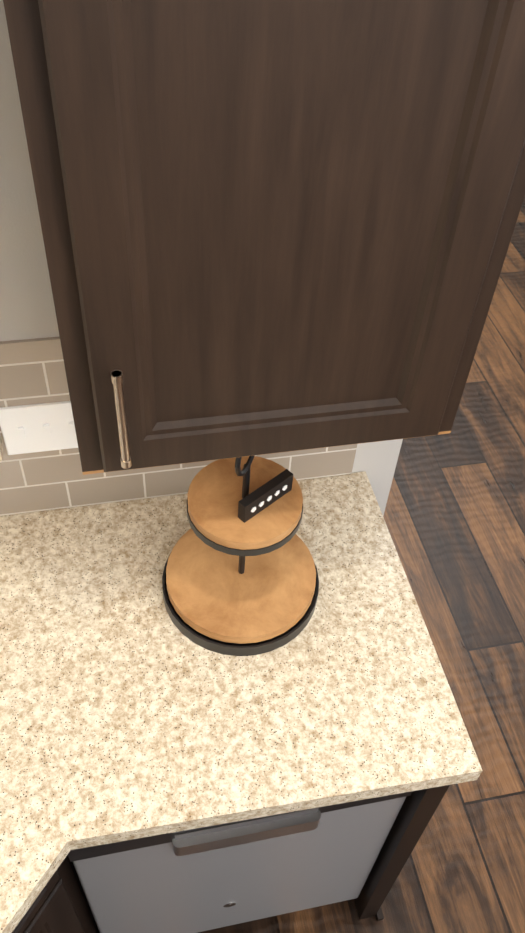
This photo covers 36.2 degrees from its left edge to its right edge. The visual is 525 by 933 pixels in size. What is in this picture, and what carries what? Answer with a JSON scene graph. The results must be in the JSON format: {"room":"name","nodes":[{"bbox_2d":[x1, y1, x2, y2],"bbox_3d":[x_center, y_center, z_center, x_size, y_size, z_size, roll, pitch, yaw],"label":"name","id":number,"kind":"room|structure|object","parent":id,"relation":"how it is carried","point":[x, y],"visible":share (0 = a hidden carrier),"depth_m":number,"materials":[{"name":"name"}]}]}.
{"room":"kitchen","nodes":[
{"label":"kitchen","id":0,"kind":"room"},
{"bbox_2d":[0,0,402,514],"bbox_3d":[1.592,-0.572,1.666,6.640,2.950,0.140,-7,48,-10],"label":"wall","id":1,"kind":"structure","parent":0,"point":[27,308],"depth_m":1.24,"materials":[{"name":"grey paint"}]},
{"bbox_2d":[0,336,356,515],"bbox_3d":[-0.643,-0.050,1.447,1.740,0.477,0.008,-7,48,-10],"label":"tile backsplash","id":2,"kind":"structure","parent":1,"relation":"attached to","point":[32,371],"depth_m":1.58,"materials":[{"name":"beige tile"}]},
{"bbox_2d":[0,401,77,454],"bbox_3d":[-0.399,-0.070,1.485,0.162,0.116,0.012,-7,48,-10],"label":"light switch","id":3,"kind":"object","parent":2,"relation":"attached to","point":[32,428],"visible":0.69,"depth_m":1.48,"materials":[{"name":"white plastic"}]},
{"bbox_2d":[3,0,524,474],"bbox_3d":[0.016,-0.434,0.930,0.700,0.951,0.392,-7,48,-10],"label":"upper cabinet","id":4,"kind":"object","parent":1,"relation":"attached to","point":[272,226],"visible":1,"depth_m":0.89,"materials":[{"name":"brown wood"}]},
{"bbox_2d":[198,196,524,932],"bbox_3d":[-0.502,1.787,1.386,11.370,0.060,10.190,-7,48,-10],"label":"floor","id":5,"kind":"structure","parent":0,"point":[454,515],"depth_m":2.63,"materials":[{"name":"brown wood"}]},
{"bbox_2d":[12,855,99,932],"bbox_3d":[-0.898,0.910,1.530,1.096,0.880,1.181,-7,48,-10],"label":"base cabinet","id":6,"kind":"object","parent":5,"relation":"on","point":[60,904],"visible":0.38,"depth_m":1.44,"materials":[{"name":"black wood"}]},
{"bbox_2d":[0,471,482,932],"bbox_3d":[-0.410,0.999,0.846,1.797,0.040,2.410,-7,48,-10],"label":"countertop","id":7,"kind":"structure","parent":6,"relation":"on","point":[129,710],"depth_m":1.40,"materials":[{"name":"stone"}]},
{"bbox_2d":[162,455,318,655],"bbox_3d":[-0.032,0.087,1.396,0.300,0.432,0.300,-7,48,-10],"label":"tiered tray","id":8,"kind":"object","parent":7,"relation":"on","point":[240,577],"visible":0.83,"depth_m":1.45,"materials":[{"name":"brown wood"}]},
{"bbox_2d":[68,791,412,932],"bbox_3d":[-0.102,0.649,1.834,0.610,0.872,0.610,-7,48,-10],"label":"dishwasher","id":9,"kind":"object","parent":5,"relation":"on","point":[196,880],"visible":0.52,"depth_m":1.56,"materials":[{"name":"grey metal"}]},
{"bbox_2d":[354,785,449,920],"bbox_3d":[0.226,0.592,1.904,0.058,0.880,0.681,-7,48,-10],"label":"end panel","id":10,"kind":"object","parent":5,"relation":"on","point":[415,814],"visible":0.25,"depth_m":1.64,"materials":[{"name":"brown wood"}]},
{"bbox_3d":[-1.231,1.086,-0.070,0.140,2.950,3.420,-7,48,-10],"label":"wall","id":11,"kind":"structure","parent":0,"visible":0},
{"bbox_2d":[0,436,2,460],"bbox_3d":[-1.079,0.313,1.102,1.378,0.040,1.456,-7,48,-10],"label":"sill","id":12,"kind":"structure","parent":11,"relation":"attached to","point":[1,448],"depth_m":1.48,"materials":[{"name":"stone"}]}
]}

